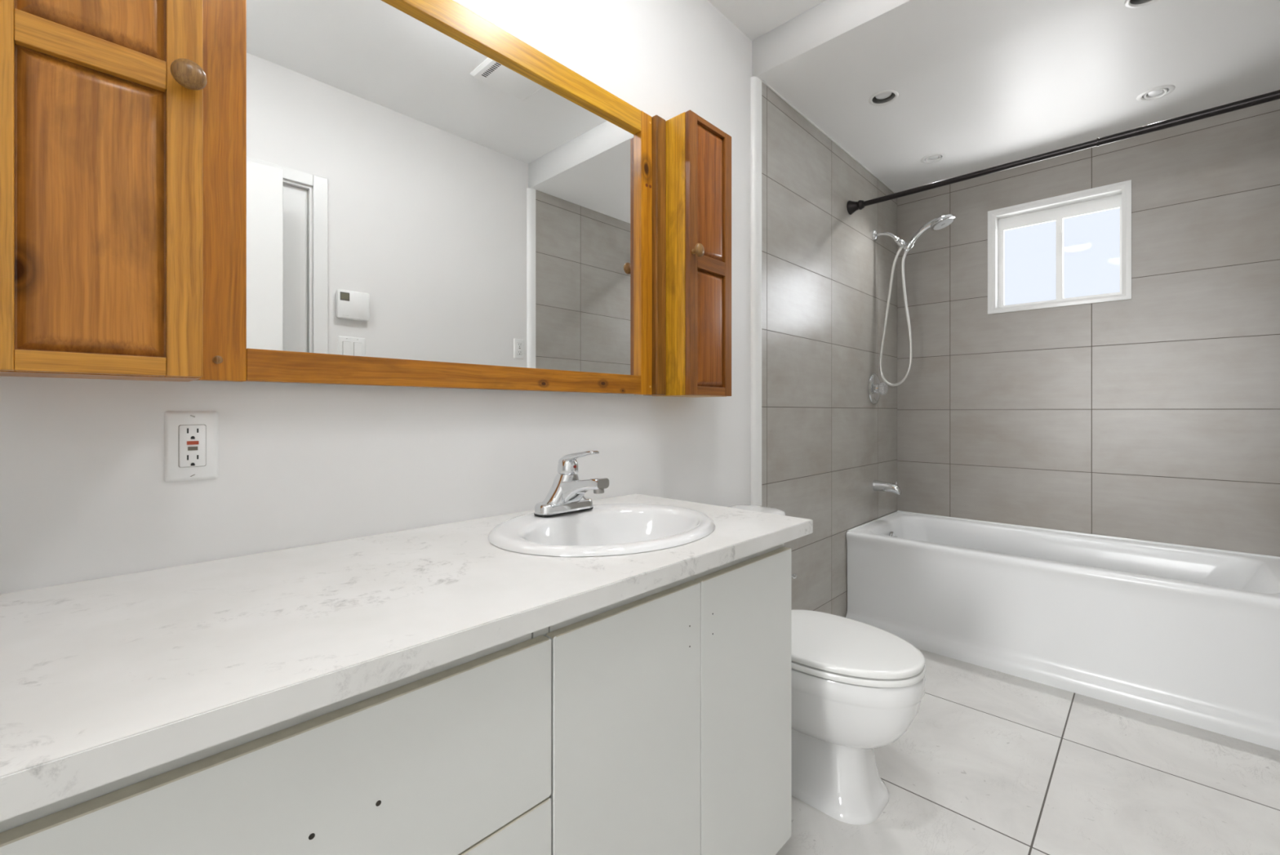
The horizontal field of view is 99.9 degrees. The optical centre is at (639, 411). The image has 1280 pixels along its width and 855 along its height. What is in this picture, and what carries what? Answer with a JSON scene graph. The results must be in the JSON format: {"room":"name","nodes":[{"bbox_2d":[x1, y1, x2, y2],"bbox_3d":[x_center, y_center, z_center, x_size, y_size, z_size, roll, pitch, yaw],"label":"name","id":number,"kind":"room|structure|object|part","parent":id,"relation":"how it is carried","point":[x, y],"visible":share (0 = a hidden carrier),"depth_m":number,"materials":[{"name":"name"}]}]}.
{"room":"bathroom","nodes":[
{"label":"bathroom","id":0,"kind":"room"},
{"bbox_2d":[0,0,751,594],"bbox_3d":[-0.325,-0.193,1.368,0.100,2.535,2.170,0,0,44],"label":"wall","id":1,"kind":"structure","parent":0,"point":[85,495],"depth_m":1.10,"materials":[{"name":"white paint"}]},
{"bbox_2d":[0,0,207,382],"bbox_3d":[-0.739,-0.466,0.730,0.183,0.835,0.216,0,0,44],"label":"upper cabinet","id":2,"kind":"object","parent":1,"relation":"attached to","point":[101,101],"visible":1,"depth_m":0.69,"materials":[{"name":"orange wood"}]},
{"bbox_3d":[-0.704,-0.461,0.696,0.018,0.038,0.137,0,0,44],"label":"rail","id":3,"kind":"part","parent":2,"relation":"part of","materials":[{"name":"brown wood"}]},
{"bbox_3d":[-0.704,-0.061,0.696,0.018,0.025,0.137,0,0,44],"label":"rail","id":4,"kind":"part","parent":2,"relation":"part of","materials":[{"name":"brown wood"}]},
{"bbox_3d":[-0.703,-0.665,0.695,0.014,0.378,0.145,0,0,44],"label":"panel","id":5,"kind":"part","parent":2,"relation":"part of","materials":[{"name":"brown wood"}]},
{"bbox_3d":[-0.703,-0.258,0.695,0.014,0.376,0.145,0,0,44],"label":"panel","id":6,"kind":"part","parent":2,"relation":"part of","materials":[{"name":"brown wood"}]},
{"bbox_3d":[-0.624,-0.462,0.743,0.034,0.039,0.039,0,0,44],"label":"knob","id":7,"kind":"part","parent":2,"relation":"part of","materials":[{"name":"brown wood"}]},
{"bbox_2d":[164,411,217,481],"bbox_3d":[-0.725,0.056,0.871,0.009,0.112,0.068,0,0,44],"label":"wall outlet","id":8,"kind":"object","parent":1,"relation":"attached to","point":[190,437],"visible":1,"depth_m":0.87,"materials":[{"name":"white plastic"}]},
{"bbox_2d":[178,424,205,466],"bbox_3d":[-0.724,0.056,0.870,0.004,0.067,0.034,0,0,44],"label":"receptacle","id":9,"kind":"object","parent":8,"relation":"attached to","point":[192,437],"depth_m":0.87,"materials":[{"name":"white plastic"}]},
{"bbox_2d":[194,0,666,395],"bbox_3d":[-0.334,-0.467,1.243,0.060,0.836,1.136,0,0,44],"label":"wall mirror","id":10,"kind":"object","parent":1,"relation":"attached to","point":[397,193],"visible":0.96,"depth_m":1.11,"materials":[{"name":"white mirror"}]},
{"bbox_3d":[-0.335,-0.078,1.245,0.031,0.054,0.949,0,0,44],"label":"rail","id":11,"kind":"part","parent":10,"relation":"part of","materials":[{"name":"orange wood"}]},
{"bbox_3d":[-0.335,-0.852,1.245,0.031,0.060,0.949,0,0,44],"label":"rail","id":12,"kind":"part","parent":10,"relation":"part of","materials":[{"name":"brown wood"}]},
{"bbox_3d":[0.043,-0.467,1.637,0.060,0.836,0.044,0,0,44],"label":"edge post","id":13,"kind":"part","parent":10,"relation":"part of","materials":[{"name":"brown wood"}]},
{"bbox_2d":[653,110,731,397],"bbox_3d":[0.177,-0.466,1.688,0.183,0.835,0.220,0,0,44],"label":"upper cabinet","id":14,"kind":"object","parent":1,"relation":"attached to","point":[699,153],"visible":0.96,"depth_m":1.62,"materials":[{"name":"brown wood"}]},
{"bbox_3d":[0.168,-0.470,1.571,0.034,0.039,0.039,0,0,44],"label":"knob","id":15,"kind":"part","parent":14,"relation":"part of","materials":[{"name":"brown wood"}]},
{"bbox_3d":[0.214,-0.668,1.655,0.014,0.402,0.151,0,0,44],"label":"panel","id":16,"kind":"part","parent":14,"relation":"part of","materials":[{"name":"brown wood"}]},
{"bbox_3d":[0.214,-0.252,1.655,0.014,0.361,0.151,0,0,44],"label":"panel","id":17,"kind":"part","parent":14,"relation":"part of","materials":[{"name":"brown wood"}]},
{"bbox_3d":[0.214,-0.874,1.656,0.018,0.017,0.143,0,0,44],"label":"rail","id":18,"kind":"part","parent":14,"relation":"part of","materials":[{"name":"brown wood"}]},
{"bbox_3d":[0.214,-0.450,1.656,0.018,0.043,0.143,0,0,44],"label":"rail","id":19,"kind":"part","parent":14,"relation":"part of","materials":[{"name":"brown wood"}]},
{"bbox_3d":[0.214,-0.062,1.656,0.018,0.026,0.143,0,0,44],"label":"rail","id":20,"kind":"part","parent":14,"relation":"part of","materials":[{"name":"brown wood"}]},
{"bbox_2d":[707,0,826,40],"bbox_3d":[0.261,-1.480,0.783,1.755,0.080,2.133,0,0,44],"label":"ceiling","id":21,"kind":"structure","parent":0,"point":[755,19],"depth_m":1.94,"materials":[{"name":"white paint"}]},
{"bbox_2d":[761,82,897,617],"bbox_3d":[0.964,-0.120,2.703,0.120,2.390,1.540,0,0,44],"label":"tiled wall","id":22,"kind":"structure","parent":0,"point":[825,277],"depth_m":2.50,"materials":[{"name":"grey tile"}]},
{"bbox_2d":[751,76,761,505],"bbox_3d":[0.453,-0.110,2.094,0.021,2.370,0.047,0,0,44],"label":"trim","id":23,"kind":"structure","parent":22,"relation":"attached to","point":[756,82],"depth_m":2.08,"materials":[{"name":"white paint"}]},
{"bbox_2d":[761,80,895,193],"bbox_3d":[1.555,-1.292,2.138,1.515,0.006,1.540,0,0,44],"label":"trim","id":24,"kind":"structure","parent":22,"relation":"attached to","point":[762,81],"depth_m":2.48,"materials":[{"name":"white paint"}]},
{"bbox_2d":[867,373,888,404],"bbox_3d":[1.307,-0.124,2.924,0.068,0.168,0.168,0,0,44],"label":"shower valve","id":25,"kind":"object","parent":22,"relation":"attached to","point":[875,388],"visible":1,"depth_m":2.91,"materials":[{"name":"silver metal"}]},
{"bbox_3d":[1.318,-0.124,2.914,0.037,0.068,0.068,0,0,44],"label":"knob","id":26,"kind":"part","parent":25,"relation":"part of","materials":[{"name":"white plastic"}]},
{"bbox_2d":[872,479,902,494],"bbox_3d":[1.339,0.408,2.911,0.134,0.069,0.062,0,0,44],"label":"tub spout","id":27,"kind":"object","parent":22,"relation":"attached to","point":[877,485],"visible":1,"depth_m":2.89,"materials":[{"name":"silver metal"}]},
{"bbox_2d":[872,213,955,386],"bbox_3d":[1.417,-0.566,2.802,0.397,0.865,0.116,0,0,44],"label":"shower","id":28,"kind":"object","parent":22,"relation":"attached to","point":[940,222],"visible":1,"depth_m":2.83,"materials":[{"name":"silver metal"}]},
{"bbox_3d":[1.343,-0.935,2.905,0.127,0.081,0.029,0,0,44],"label":"shower arm","id":29,"kind":"part","parent":28,"relation":"part of","materials":[{"name":"silver metal"}]},
{"bbox_3d":[1.453,-0.910,2.770,0.176,0.144,0.036,0,0,44],"label":"handle","id":30,"kind":"part","parent":28,"relation":"part of","materials":[{"name":"silver metal"}]},
{"bbox_2d":[846,89,1279,214],"bbox_3d":[1.605,-1.027,2.190,1.515,0.070,0.070,0,0,44],"label":"shower curtain rod","id":31,"kind":"object","parent":22,"relation":"attached to","point":[852,206],"visible":1,"depth_m":2.05,"materials":[{"name":"brown metal"}]},
{"bbox_2d":[751,0,1279,192],"bbox_3d":[1.577,-1.395,2.160,1.755,0.200,1.677,0,0,44],"label":"ceiling","id":32,"kind":"structure","parent":0,"point":[980,84],"depth_m":2.03,"materials":[{"name":"white paint"}]},
{"bbox_2d":[868,89,898,106],"bbox_3d":[1.006,-1.339,2.223,0.112,0.096,0.112,0,0,44],"label":"recessed light","id":33,"kind":"object","parent":32,"relation":"in","point":[887,96],"visible":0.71,"depth_m":2.23,"materials":[{"name":"white paint"}]},
{"bbox_3d":[1.006,-1.344,2.223,0.062,0.082,0.062,0,0,44],"label":"lamp bulb","id":34,"kind":"part","parent":33,"relation":"part of","materials":[{"name":"white glass"}]},
{"bbox_2d":[920,152,946,163],"bbox_3d":[1.499,-1.321,2.750,0.114,0.059,0.114,0,0,44],"label":"light","id":35,"kind":"object","parent":32,"relation":"attached to","point":[936,157],"visible":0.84,"depth_m":2.75,"materials":[{"name":"white paint"}]},
{"bbox_2d":[1124,0,1158,8],"bbox_3d":[1.580,-1.339,1.671,0.112,0.096,0.112,0,0,44],"label":"recessed light","id":36,"kind":"object","parent":32,"relation":"in","point":[1128,3],"visible":1,"depth_m":1.71,"materials":[{"name":"white paint"}]},
{"bbox_2d":[1136,84,1174,101],"bbox_3d":[2.098,-1.318,2.190,0.114,0.064,0.114,0,0,44],"label":"light","id":37,"kind":"object","parent":32,"relation":"attached to","point":[1157,92],"visible":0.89,"depth_m":2.19,"materials":[{"name":"white paint"}]},
{"bbox_2d":[775,648,1279,854],"bbox_3d":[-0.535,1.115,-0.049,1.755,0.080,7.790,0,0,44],"label":"floor","id":38,"kind":"structure","parent":0,"point":[989,762],"depth_m":1.55,"materials":[{"name":"tile"}]},
{"bbox_2d":[0,542,791,854],"bbox_3d":[-0.312,0.677,0.916,0.538,0.796,1.330,0,0,44],"label":"vanity cabinet","id":39,"kind":"object","parent":38,"relation":"on","point":[658,721],"visible":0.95,"depth_m":0.71,"materials":[{"name":"white paint"}]},
{"bbox_3d":[-0.354,0.414,0.497,0.018,0.214,0.660,0,0,44],"label":"drawer","id":40,"kind":"part","parent":39,"relation":"part of","materials":[{"name":"white paint"}]},
{"bbox_2d":[0,493,813,821],"bbox_3d":[-0.286,0.263,0.926,0.565,0.031,1.381,0,0,44],"label":"countertop","id":41,"kind":"structure","parent":39,"relation":"on","point":[104,681],"depth_m":0.62,"materials":[{"name":"white stone"}]},
{"bbox_2d":[487,502,715,556],"bbox_3d":[-0.071,0.308,1.149,0.430,0.151,0.510,0,0,44],"label":"sink","id":42,"kind":"object","parent":41,"relation":"in","point":[623,528],"visible":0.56,"depth_m":1.21,"materials":[{"name":"white ceramic"}]},
{"bbox_2d":[533,450,608,515],"bbox_3d":[-0.140,0.160,1.223,0.166,0.146,0.158,0,0,44],"label":"faucet","id":43,"kind":"object","parent":42,"relation":"on","point":[566,495],"visible":1,"depth_m":1.22,"materials":[{"name":"silver metal"}]},
{"bbox_3d":[-0.137,0.180,1.221,0.108,0.065,0.060,0,0,44],"label":"spout","id":44,"kind":"part","parent":43,"relation":"part of","materials":[{"name":"silver metal"}]},
{"bbox_3d":[-0.136,0.106,1.220,0.108,0.039,0.039,0,0,44],"label":"lever","id":45,"kind":"part","parent":43,"relation":"part of","materials":[{"name":"silver metal"}]},
{"bbox_3d":[-0.354,0.630,0.497,0.018,0.215,0.660,0,0,44],"label":"drawer","id":46,"kind":"part","parent":39,"relation":"part of","materials":[{"name":"white paint"}]},
{"bbox_3d":[-0.010,0.632,0.856,0.018,0.650,0.329,0,0,44],"label":"door","id":47,"kind":"part","parent":39,"relation":"part of","materials":[{"name":"white paint"}]},
{"bbox_3d":[0.220,0.632,1.097,0.018,0.650,0.334,0,0,44],"label":"door","id":48,"kind":"part","parent":39,"relation":"part of","materials":[{"name":"white paint"}]},
{"bbox_2d":[728,504,926,824],"bbox_3d":[0.482,0.706,1.614,0.679,0.739,0.418,0,0,44],"label":"toilet","id":49,"kind":"object","parent":38,"relation":"on","point":[858,686],"visible":0.45,"depth_m":1.43,"materials":[{"name":"white ceramic"}]},
{"bbox_3d":[0.311,0.356,1.778,0.205,0.040,0.418,0,0,44],"label":"tank lid","id":50,"kind":"part","parent":49,"relation":"part of","materials":[{"name":"white ceramic"}]},
{"bbox_2d":[791,573,796,578],"bbox_3d":[0.473,0.672,2.025,0.106,0.107,0.365,0,0,44],"label":"valve","id":51,"kind":"object","parent":49,"relation":"attached to","point":[793,575],"visible":0.21,"depth_m":2.10,"materials":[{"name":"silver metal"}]},
{"bbox_3d":[0.557,0.658,1.542,0.466,0.019,0.362,0,0,44],"label":"lid","id":52,"kind":"part","parent":49,"relation":"part of","materials":[{"name":"white plastic"}]},
{"bbox_3d":[0.545,0.802,1.554,0.501,0.226,0.362,0,0,44],"label":"bowl","id":53,"kind":"part","parent":49,"relation":"part of","materials":[{"name":"white ceramic"}]},
{"bbox_3d":[0.557,0.679,1.543,0.473,0.018,0.366,0,0,44],"label":"seat","id":54,"kind":"part","parent":49,"relation":"part of","materials":[{"name":"white plastic"}]},
{"bbox_2d":[845,510,1279,750],"bbox_3d":[1.825,0.833,2.420,1.512,0.484,0.756,0,0,44],"label":"bathtub","id":55,"kind":"object","parent":38,"relation":"on","point":[1186,634],"visible":0.98,"depth_m":2.13,"materials":[{"name":"white ceramic"}]},
{"bbox_3d":[1.355,0.680,2.883,0.022,0.072,0.072,0,0,44],"label":"overflow plate","id":56,"kind":"part","parent":55,"relation":"part of","materials":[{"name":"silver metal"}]},
{"bbox_2d":[897,98,1279,556],"bbox_3d":[2.132,-0.135,2.741,1.755,2.420,0.130,0,0,44],"label":"wall","id":57,"kind":"structure","parent":0,"point":[1153,415],"depth_m":2.52,"materials":[{"name":"grey tile"}]},
{"bbox_2d":[987,179,1131,314],"bbox_3d":[2.109,-0.799,2.729,0.570,0.552,0.111,0,0,44],"label":"window","id":58,"kind":"structure","parent":57,"relation":"in","point":[1117,195],"depth_m":2.73,"materials":[{"name":"white paint"}]},
{"bbox_3d":[2.057,-0.778,2.828,0.267,0.446,0.007,0,0,44],"label":"sash","id":59,"kind":"part","parent":58,"relation":"part of","materials":[{"name":"white plastic"}]},
{"bbox_3d":[2.222,-0.778,2.659,0.243,0.446,0.007,0,0,44],"label":"sash","id":60,"kind":"part","parent":58,"relation":"part of","materials":[{"name":"clear glass"}]}
]}

